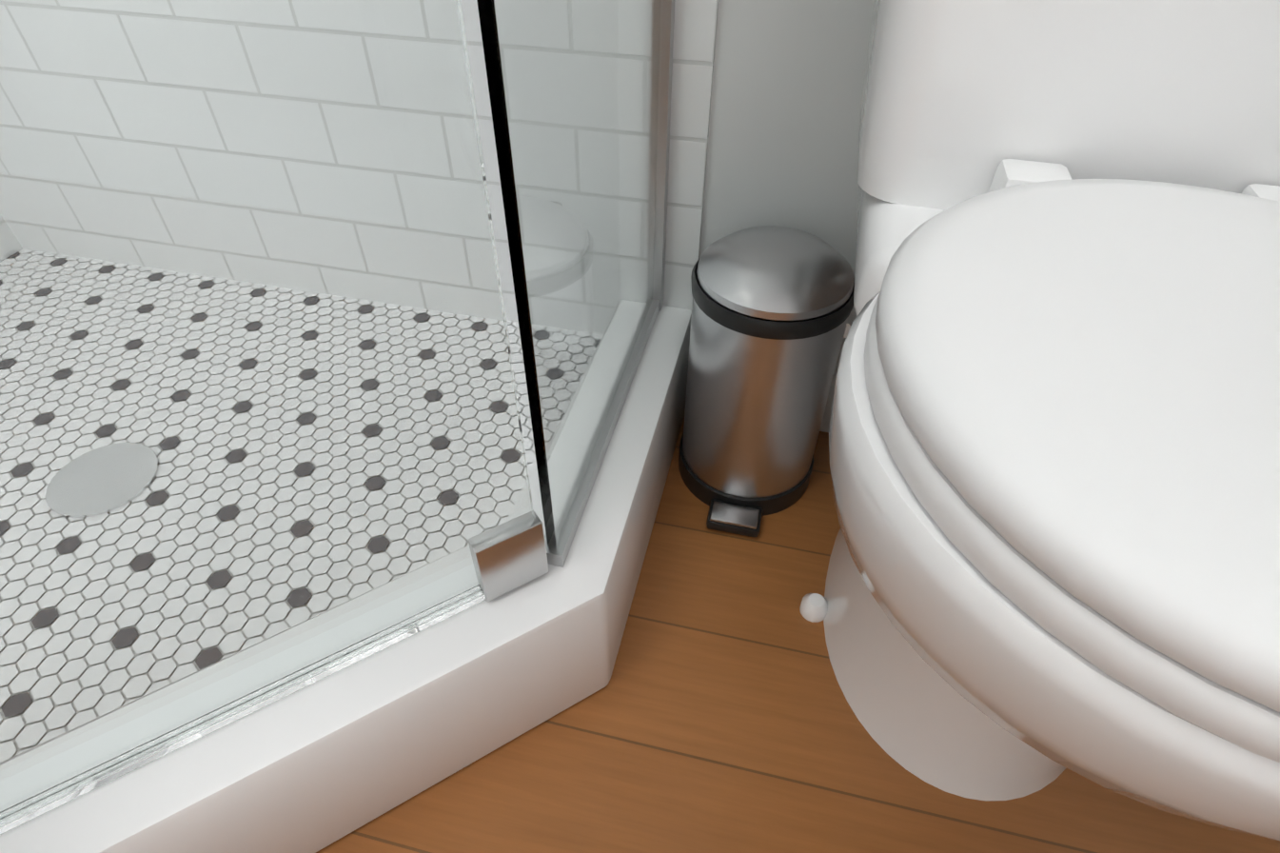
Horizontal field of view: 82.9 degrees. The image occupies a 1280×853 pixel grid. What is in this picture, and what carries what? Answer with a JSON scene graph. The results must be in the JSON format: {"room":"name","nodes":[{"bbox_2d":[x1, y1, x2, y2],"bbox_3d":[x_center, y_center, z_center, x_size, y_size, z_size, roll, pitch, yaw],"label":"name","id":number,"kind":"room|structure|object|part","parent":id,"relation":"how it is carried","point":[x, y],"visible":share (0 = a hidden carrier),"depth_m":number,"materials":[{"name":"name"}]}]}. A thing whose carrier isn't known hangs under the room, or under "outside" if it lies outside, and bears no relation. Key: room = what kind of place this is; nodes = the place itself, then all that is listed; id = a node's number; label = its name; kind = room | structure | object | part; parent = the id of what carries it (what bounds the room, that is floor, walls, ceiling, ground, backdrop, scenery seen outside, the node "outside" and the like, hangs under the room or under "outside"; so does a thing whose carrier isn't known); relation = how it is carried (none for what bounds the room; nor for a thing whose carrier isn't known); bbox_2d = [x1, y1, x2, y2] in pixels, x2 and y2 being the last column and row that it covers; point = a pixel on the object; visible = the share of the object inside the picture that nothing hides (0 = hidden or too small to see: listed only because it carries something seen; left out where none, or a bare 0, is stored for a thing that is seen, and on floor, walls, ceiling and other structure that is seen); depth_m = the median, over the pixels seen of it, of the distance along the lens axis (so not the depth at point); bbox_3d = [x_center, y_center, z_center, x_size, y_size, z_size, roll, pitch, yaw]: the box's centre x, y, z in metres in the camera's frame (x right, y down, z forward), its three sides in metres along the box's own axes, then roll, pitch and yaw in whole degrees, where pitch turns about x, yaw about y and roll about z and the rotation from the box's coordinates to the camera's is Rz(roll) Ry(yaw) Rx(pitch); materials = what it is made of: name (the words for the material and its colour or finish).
{"room":"bathroom","nodes":[
{"label":"bathroom","id":0,"kind":"room"},
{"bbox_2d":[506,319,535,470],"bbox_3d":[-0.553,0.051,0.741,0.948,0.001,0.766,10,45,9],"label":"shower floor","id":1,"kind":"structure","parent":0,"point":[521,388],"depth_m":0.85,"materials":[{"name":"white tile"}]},
{"bbox_2d":[699,0,874,368],"bbox_3d":[-0.051,-0.871,0.301,1.942,2.150,0.120,10,45,9],"label":"wall","id":2,"kind":"structure","parent":0,"point":[787,86],"depth_m":0.70,"materials":[{"name":"white paint"}]},
{"bbox_2d":[460,0,718,322],"bbox_3d":[-0.410,-0.886,0.311,0.996,2.150,0.010,10,45,9],"label":"tiled wall","id":3,"kind":"structure","parent":2,"relation":"attached to","point":[695,29],"depth_m":0.74,"materials":[{"name":"tile"}]},
{"bbox_2d":[653,0,674,310],"bbox_3d":[0.024,-0.806,0.230,0.024,1.833,0.016,10,45,9],"label":"channel","id":4,"kind":"object","parent":3,"relation":"attached to","point":[667,36],"visible":0.4,"depth_m":0.72,"materials":[{"name":"silver metal"}]},
{"bbox_2d":[819,368,837,432],"bbox_3d":[0.401,-0.005,0.887,0.692,0.098,0.014,10,45,9],"label":"baseboard","id":5,"kind":"structure","parent":2,"relation":"attached to","point":[825,423],"depth_m":0.91,"materials":[{"name":"white paint"}]},
{"bbox_2d":[315,416,1279,852],"bbox_3d":[-0.343,0.766,0.216,1.942,0.100,2.575,10,45,9],"label":"floor","id":6,"kind":"structure","parent":0,"point":[716,714],"depth_m":0.64,"materials":[{"name":"brown wood"}]},
{"bbox_2d":[0,305,691,852],"bbox_3d":[-0.276,0.176,0.643,0.490,0.160,0.894,10,45,9],"label":"sill","id":7,"kind":"structure","parent":6,"relation":"on","point":[325,760],"depth_m":0.55,"materials":[{"name":"white"}]},
{"bbox_2d":[544,298,659,567],"bbox_3d":[-0.028,-0.023,0.728,0.020,0.016,0.391,10,45,9],"label":"channel","id":8,"kind":"object","parent":7,"relation":"on","point":[557,556],"visible":0.57,"depth_m":0.67,"materials":[{"name":"silver metal"}]},
{"bbox_2d":[476,0,662,548],"bbox_3d":[-0.019,-0.673,0.105,0.008,1.792,0.380,10,45,9],"label":"glass panel","id":9,"kind":"object","parent":8,"relation":"on","point":[574,88],"visible":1,"depth_m":0.50,"materials":[{"name":"clear glass"}]},
{"bbox_2d":[678,225,854,536],"bbox_3d":[0.127,-0.052,0.782,0.162,0.306,0.197,10,45,9],"label":"trash can","id":10,"kind":"object","parent":6,"relation":"on","point":[772,306],"visible":1,"depth_m":0.71,"materials":[{"name":"silver metal"}]},
{"bbox_3d":[0.132,-0.160,0.698,0.152,0.034,0.152,10,45,9],"label":"lid","id":11,"kind":"part","parent":10,"relation":"part of","materials":[{"name":"silver metal"}]},
{"bbox_2d":[799,0,1279,841],"bbox_3d":[0.302,-0.043,0.465,0.414,0.734,0.579,10,45,9],"label":"toilet","id":12,"kind":"object","parent":6,"relation":"on","point":[1054,445],"visible":0.96,"depth_m":0.34,"materials":[{"name":"white ceramic"}]},
{"bbox_3d":[0.310,0.085,0.569,0.374,0.407,0.555,10,45,9],"label":"bowl","id":13,"kind":"part","parent":12,"relation":"part of","materials":[{"name":"white ceramic"}]},
{"bbox_3d":[0.347,-0.303,0.469,0.392,0.295,0.188,10,45,9],"label":"tank","id":14,"kind":"part","parent":12,"relation":"part of","materials":[{"name":"white ceramic"}]},
{"bbox_3d":[0.291,-0.009,0.355,0.352,0.021,0.371,10,45,9],"label":"seat","id":15,"kind":"part","parent":12,"relation":"part of","materials":[{"name":"white plastic"}]},
{"bbox_3d":[0.291,-0.028,0.337,0.350,0.029,0.369,10,45,9],"label":"lid","id":16,"kind":"part","parent":12,"relation":"part of","materials":[{"name":"white plastic"}]},
{"bbox_3d":[-0.306,-1.090,-0.777,0.457,0.034,0.457,10,45,9],"label":"header","id":17,"kind":"object","parent":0,"visible":0},
{"bbox_2d":[0,0,534,818],"bbox_3d":[-0.320,-0.429,-0.146,0.584,1.782,0.008,-23,49,-23],"label":"door","id":18,"kind":"structure","parent":17,"relation":"attached to","point":[261,430],"depth_m":0.35,"materials":[{"name":"clear glass"}]},
{"bbox_2d":[0,589,485,834],"bbox_3d":[-0.351,0.223,0.462,0.534,0.014,0.010,-23,49,-23],"label":"door sweep","id":19,"kind":"object","parent":18,"relation":"attached to","point":[39,807],"depth_m":0.49,"materials":[{"name":"clear plastic"}]},
{"bbox_2d":[472,509,548,601],"bbox_3d":[-0.101,0.099,0.556,0.054,0.064,0.020,-23,49,-23],"label":"hinge","id":20,"kind":"object","parent":18,"relation":"attached to","point":[511,560],"depth_m":0.55,"materials":[{"name":"grey metal"}]}
]}

